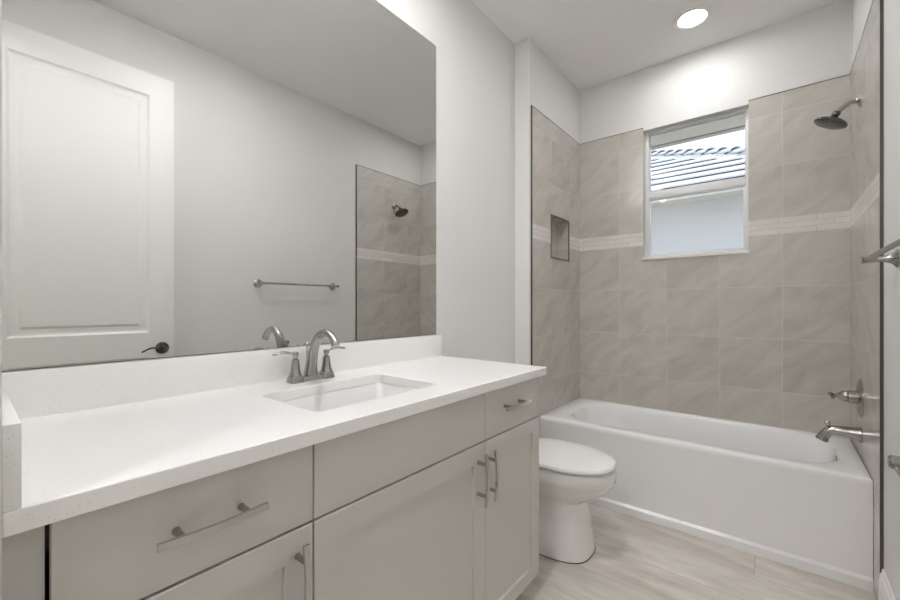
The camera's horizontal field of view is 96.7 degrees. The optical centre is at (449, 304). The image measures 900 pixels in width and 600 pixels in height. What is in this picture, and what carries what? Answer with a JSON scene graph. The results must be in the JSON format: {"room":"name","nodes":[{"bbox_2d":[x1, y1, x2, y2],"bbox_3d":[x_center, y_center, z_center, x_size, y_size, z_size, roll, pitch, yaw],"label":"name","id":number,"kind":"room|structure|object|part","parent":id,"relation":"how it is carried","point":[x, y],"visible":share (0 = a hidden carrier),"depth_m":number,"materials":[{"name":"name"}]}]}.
{"room":"bathroom","nodes":[
{"label":"bathroom","id":0,"kind":"room"},
{"bbox_2d":[0,0,1,599],"bbox_3d":[-0.385,-0.239,0.276,1.950,2.734,0.119,0,0,39],"label":"wall","id":1,"kind":"structure","parent":0,"point":[0,0],"depth_m":0.46,"materials":[{"name":"white paint"}]},
{"bbox_2d":[2,0,514,371],"bbox_3d":[-0.388,-0.239,1.656,0.196,2.734,2.249,0,0,39],"label":"wall","id":2,"kind":"structure","parent":0,"point":[475,60],"depth_m":2.11,"materials":[{"name":"white paint"}]},
{"bbox_2d":[2,0,435,370],"bbox_3d":[-0.505,-0.543,1.354,0.004,1.362,1.386,0,0,39],"label":"mirror","id":3,"kind":"object","parent":2,"relation":"attached to","point":[180,177],"visible":1,"depth_m":1.13,"materials":[{"name":"grey mirror"}]},
{"bbox_2d":[2,334,440,419],"bbox_3d":[-0.489,0.190,1.360,0.021,0.101,1.392,0,0,39],"label":"backsplash","id":4,"kind":"structure","parent":2,"relation":"attached to","point":[32,393],"depth_m":1.05,"materials":[{"name":"white stone"}]},
{"bbox_2d":[515,37,579,421],"bbox_3d":[0.613,-0.239,2.793,0.304,2.734,0.780,0,0,39],"label":"wall","id":5,"kind":"structure","parent":0,"point":[539,83],"depth_m":2.56,"materials":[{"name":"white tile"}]},
{"bbox_2d":[531,105,532,365],"bbox_3d":[0.493,-0.038,2.412,0.008,2.331,0.006,0,0,39],"label":"trim","id":6,"kind":"structure","parent":5,"relation":"attached to","point":[531,105],"depth_m":2.41,"materials":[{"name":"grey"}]},
{"bbox_3d":[0.751,-0.451,2.725,0.005,0.289,0.304,0,0,39],"label":"niche frame","id":7,"kind":"part","parent":5,"relation":"part of","materials":[{"name":"grey tile"}]},
{"bbox_2d":[471,0,840,90],"bbox_3d":[0.585,-1.656,1.460,1.950,0.100,3.180,0,0,39],"label":"ceiling","id":8,"kind":"structure","parent":0,"point":[592,43],"depth_m":2.31,"materials":[{"name":"white paint"}]},
{"bbox_2d":[673,5,712,29],"bbox_3d":[1.353,-1.601,2.234,0.193,0.010,0.193,0,0,39],"label":"recessed light","id":9,"kind":"object","parent":8,"relation":"in","point":[694,16],"visible":1,"depth_m":2.23,"materials":[{"name":"white plastic"}]},
{"bbox_2d":[679,10,705,26],"bbox_3d":[1.353,-1.602,2.234,0.131,0.005,0.131,0,0,39],"label":"diffuser","id":10,"kind":"object","parent":9,"relation":"attached to","point":[691,18],"depth_m":2.23,"materials":[{"name":"white plastic"}]},
{"bbox_2d":[515,503,875,599],"bbox_3d":[0.148,1.178,0.926,1.950,0.100,4.560,0,0,39],"label":"floor","id":11,"kind":"structure","parent":0,"point":[633,558],"depth_m":1.67,"materials":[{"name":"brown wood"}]},
{"bbox_2d":[2,445,312,599],"bbox_3d":[-0.594,0.699,0.792,0.578,0.856,0.413,0,0,39],"label":"vanity cabinet","id":12,"kind":"object","parent":11,"relation":"on","point":[245,532],"visible":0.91,"depth_m":0.62,"materials":[{"name":"grey wood"}]},
{"bbox_3d":[-0.406,0.346,0.602,0.034,0.013,0.013,0,0,39],"label":"post","id":13,"kind":"part","parent":12,"relation":"part of","materials":[{"name":"silver metal"}]},
{"bbox_3d":[-0.363,0.346,0.629,0.013,0.011,0.160,0,0,39],"label":"drawer pull","id":14,"kind":"part","parent":12,"relation":"part of","materials":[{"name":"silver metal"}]},
{"bbox_3d":[-0.396,0.733,0.656,0.019,0.605,0.369,0,0,39],"label":"door","id":15,"kind":"part","parent":12,"relation":"part of","materials":[{"name":"grey paint"}]},
{"bbox_3d":[-0.346,0.346,0.676,0.034,0.013,0.013,0,0,39],"label":"post","id":16,"kind":"part","parent":12,"relation":"part of","materials":[{"name":"silver metal"}]},
{"bbox_3d":[-0.280,0.482,0.757,0.034,0.013,0.013,0,0,39],"label":"post","id":17,"kind":"part","parent":12,"relation":"part of","materials":[{"name":"silver metal"}]},
{"bbox_3d":[-0.267,0.530,0.746,0.013,0.160,0.011,0,0,39],"label":"door pull","id":18,"kind":"part","parent":12,"relation":"part of","materials":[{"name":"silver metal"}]},
{"bbox_2d":[311,393,489,599],"bbox_3d":[-0.272,0.699,1.185,0.578,0.856,0.603,0,0,39],"label":"vanity cabinet","id":19,"kind":"object","parent":11,"relation":"on","point":[399,505],"visible":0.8,"depth_m":0.99,"materials":[{"name":"grey wood"}]},
{"bbox_3d":[0.099,0.485,1.220,0.034,0.013,0.013,0,0,39],"label":"post","id":20,"kind":"part","parent":19,"relation":"part of","materials":[{"name":"silver metal"}]},
{"bbox_3d":[0.099,0.581,1.220,0.034,0.013,0.013,0,0,39],"label":"post","id":21,"kind":"part","parent":19,"relation":"part of","materials":[{"name":"silver metal"}]},
{"bbox_3d":[0.112,0.533,1.209,0.013,0.160,0.011,0,0,39],"label":"door pull","id":22,"kind":"part","parent":19,"relation":"part of","materials":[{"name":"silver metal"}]},
{"bbox_2d":[484,377,538,599],"bbox_3d":[0.035,0.699,1.561,0.578,0.856,0.368,0,0,39],"label":"vanity cabinet","id":23,"kind":"object","parent":11,"relation":"on","point":[511,441],"visible":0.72,"depth_m":1.40,"materials":[{"name":"grey paint"}]},
{"bbox_2d":[2,334,545,537],"bbox_3d":[-0.287,0.205,1.185,0.556,0.130,1.411,0,0,39],"label":"countertop","id":24,"kind":"structure","parent":23,"relation":"on","point":[81,439],"depth_m":0.86,"materials":[{"name":"white stone"}]},
{"bbox_2d":[272,329,344,383],"bbox_3d":[-0.434,0.157,1.286,0.199,0.167,0.198,0,0,-2],"label":"faucet","id":25,"kind":"object","parent":24,"relation":"on","point":[311,373],"visible":1,"depth_m":1.26,"materials":[{"name":"silver metal"}]},
{"bbox_3d":[-0.500,0.155,1.220,0.020,0.029,0.080,0,0,39],"label":"lever","id":26,"kind":"part","parent":25,"relation":"part of","materials":[{"name":"silver metal"}]},
{"bbox_3d":[-0.481,0.194,1.243,0.038,0.052,0.038,0,0,17],"label":"handle","id":27,"kind":"part","parent":25,"relation":"part of","materials":[{"name":"silver metal"}]},
{"bbox_3d":[-0.466,0.172,1.302,0.013,0.106,0.013,0,0,39],"label":"lift rod","id":28,"kind":"part","parent":25,"relation":"part of","materials":[{"name":"silver metal"}]},
{"bbox_3d":[-0.446,0.231,1.286,0.043,0.020,0.153,0,0,39],"label":"plate","id":29,"kind":"part","parent":25,"relation":"part of","materials":[{"name":"silver metal"}]},
{"bbox_3d":[-0.400,0.149,1.249,0.169,0.151,0.044,0,0,39],"label":"spout","id":30,"kind":"part","parent":25,"relation":"part of","materials":[{"name":"silver metal"}]},
{"bbox_3d":[-0.411,0.194,1.328,0.038,0.052,0.038,0,0,-28],"label":"handle","id":31,"kind":"part","parent":25,"relation":"part of","materials":[{"name":"silver metal"}]},
{"bbox_3d":[-0.392,0.155,1.352,0.020,0.029,0.080,0,0,39],"label":"lever","id":32,"kind":"part","parent":25,"relation":"part of","materials":[{"name":"silver metal"}]},
{"bbox_2d":[279,383,416,411],"bbox_3d":[-0.273,0.338,1.148,0.322,0.135,0.462,0,0,39],"label":"sink","id":33,"kind":"object","parent":24,"relation":"in","point":[335,399],"visible":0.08,"depth_m":1.29,"materials":[{"name":"white ceramic"}]},
{"bbox_3d":[0.145,0.534,1.249,0.013,0.160,0.011,0,0,39],"label":"door pull","id":34,"kind":"part","parent":23,"relation":"part of","materials":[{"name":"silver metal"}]},
{"bbox_3d":[0.221,0.351,1.409,0.019,0.150,0.366,0,0,39],"label":"drawer","id":35,"kind":"part","parent":23,"relation":"part of","materials":[{"name":"grey paint"}]},
{"bbox_3d":[0.240,0.341,1.365,0.013,0.011,0.160,0,0,39],"label":"drawer pull","id":36,"kind":"part","parent":23,"relation":"part of","materials":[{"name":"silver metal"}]},
{"bbox_2d":[539,438,616,563],"bbox_3d":[0.451,0.761,1.951,0.685,0.732,0.472,0,0,39],"label":"toilet","id":37,"kind":"object","parent":11,"relation":"on","point":[571,474],"visible":0.48,"depth_m":1.77,"materials":[{"name":"white ceramic"}]},
{"bbox_3d":[0.530,0.703,1.887,0.480,0.032,0.368,0,0,39],"label":"lid","id":38,"kind":"part","parent":37,"relation":"part of","materials":[{"name":"white plastic"}]},
{"bbox_2d":[539,397,873,592],"bbox_3d":[1.315,0.907,2.279,1.434,0.440,0.668,0,0,39],"label":"bathtub","id":39,"kind":"object","parent":11,"relation":"on","point":[794,498],"visible":0.9,"depth_m":1.92,"materials":[{"name":"white ceramic"}]},
{"bbox_2d":[651,115,744,149],"bbox_3d":[1.900,-1.307,2.710,5.000,0.131,0.420,0,0,39],"label":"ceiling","id":40,"kind":"structure","parent":0,"point":[734,124],"depth_m":2.90,"materials":[{"name":"grey paint"}]},
{"bbox_2d":[579,0,851,431],"bbox_3d":[1.542,-0.239,2.628,1.950,2.734,0.160,0,0,39],"label":"wall","id":41,"kind":"structure","parent":0,"point":[761,335],"depth_m":2.36,"materials":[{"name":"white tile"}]},
{"bbox_2d":[642,108,749,259],"bbox_3d":[1.567,-0.744,2.574,0.584,0.880,0.131,0,0,39],"label":"window","id":42,"kind":"structure","parent":41,"relation":"in","point":[739,182],"depth_m":2.58,"materials":[{"name":"white plastic"}]},
{"bbox_3d":[1.557,-0.312,2.562,0.584,0.016,0.099,0,0,39],"label":"sill","id":43,"kind":"part","parent":42,"relation":"part of","materials":[{"name":"white stone"}]},
{"bbox_3d":[1.583,-0.751,2.591,0.536,0.053,0.030,0,0,39],"label":"meeting rail","id":44,"kind":"part","parent":42,"relation":"part of","materials":[{"name":"white plastic"}]},
{"bbox_3d":[1.585,-0.528,2.592,0.536,0.392,0.022,0,0,39],"label":"sash","id":45,"kind":"part","parent":42,"relation":"part of","materials":[{"name":"white plastic"}]},
{"bbox_3d":[1.599,-0.965,2.609,0.536,0.415,0.018,0,0,39],"label":"sash","id":46,"kind":"part","parent":42,"relation":"part of","materials":[{"name":"white plastic"}]},
{"bbox_2d":[850,0,899,599],"bbox_3d":[1.210,-0.239,0.851,0.212,2.734,3.029,0,0,39],"label":"wall","id":47,"kind":"structure","parent":0,"point":[864,74],"depth_m":1.56,"materials":[{"name":"white"}]},
{"bbox_2d":[814,93,861,129],"bbox_3d":[1.796,-0.888,1.858,0.158,0.140,0.128,0,0,39],"label":"shower","id":48,"kind":"object","parent":47,"relation":"attached to","point":[833,122],"visible":1,"depth_m":1.84,"materials":[{"name":"grey metal"}]},
{"bbox_3d":[1.821,-0.910,1.837,0.083,0.055,0.021,0,0,39],"label":"shower arm","id":49,"kind":"part","parent":48,"relation":"part of","materials":[{"name":"silver metal"}]},
{"bbox_2d":[815,421,861,442],"bbox_3d":[1.798,0.594,1.856,0.153,0.100,0.069,0,0,39],"label":"tub spout","id":50,"kind":"object","parent":47,"relation":"attached to","point":[854,433],"visible":1,"depth_m":1.84,"materials":[{"name":"silver metal"}]},
{"bbox_3d":[1.771,0.560,1.878,0.024,0.032,0.024,0,0,39],"label":"diverter knob","id":51,"kind":"part","parent":50,"relation":"part of","materials":[{"name":"silver metal"}]},
{"bbox_2d":[828,379,863,416],"bbox_3d":[1.815,0.420,1.842,0.109,0.172,0.172,0,0,39],"label":"shower valve","id":52,"kind":"object","parent":47,"relation":"attached to","point":[856,397],"visible":1,"depth_m":1.80,"materials":[{"name":"silver metal"}]},
{"bbox_3d":[1.784,0.422,1.860,0.037,0.036,0.019,0,0,15],"label":"lever","id":53,"kind":"part","parent":52,"relation":"part of","materials":[{"name":"silver metal"}]},
{"bbox_2d":[861,238,899,267],"bbox_3d":[1.215,-0.150,1.076,0.084,0.060,0.660,0,0,39],"label":"towel bar","id":54,"kind":"object","parent":47,"relation":"attached to","point":[893,258],"visible":1,"depth_m":1.27,"materials":[{"name":"silver metal"}]},
{"bbox_3d":[1.405,-0.150,1.308,0.084,0.060,0.060,0,0,39],"label":"bar post","id":55,"kind":"part","parent":54,"relation":"part of","materials":[{"name":"silver metal"}]},
{"bbox_2d":[879,0,883,573],"bbox_3d":[1.584,-0.038,1.468,0.010,2.331,0.006,0,0,39],"label":"trim","id":56,"kind":"structure","parent":47,"relation":"attached to","point":[881,2],"depth_m":1.47,"materials":[{"name":"grey metal"}]},
{"bbox_2d":[878,569,895,599],"bbox_3d":[1.160,1.046,0.954,0.014,0.163,1.325,0,0,39],"label":"baseboard","id":57,"kind":"structure","parent":47,"relation":"attached to","point":[885,592],"depth_m":1.41,"materials":[{"name":"white"}]},
{"bbox_2d":[887,455,899,477],"bbox_3d":[1.094,0.398,0.928,0.083,0.060,0.222,0,0,39],"label":"toilet paper holder","id":58,"kind":"object","parent":47,"relation":"attached to","point":[893,462],"visible":1,"depth_m":1.00,"materials":[{"name":"silver metal"}]},
{"bbox_3d":[1.145,0.398,0.991,0.083,0.060,0.060,0,0,39],"label":"bar post","id":59,"kind":"part","parent":58,"relation":"part of","materials":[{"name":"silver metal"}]},
{"label":"outside","id":60,"kind":"structure","parent":0,"visible":0},
{"bbox_3d":[8.401,1.428,10.647,30.000,0.100,20.940,0,0,39],"label":"ground","id":61,"kind":"structure","parent":60,"visible":0},
{"bbox_2d":[651,146,744,253],"bbox_3d":[2.125,-1.003,10.268,11.571,4.762,8.081,0,0,39],"label":"neighbor house","id":62,"kind":"structure","parent":61,"relation":"on","point":[712,220],"depth_m":5.00,"materials":[{"name":"grey paint"}]}
]}

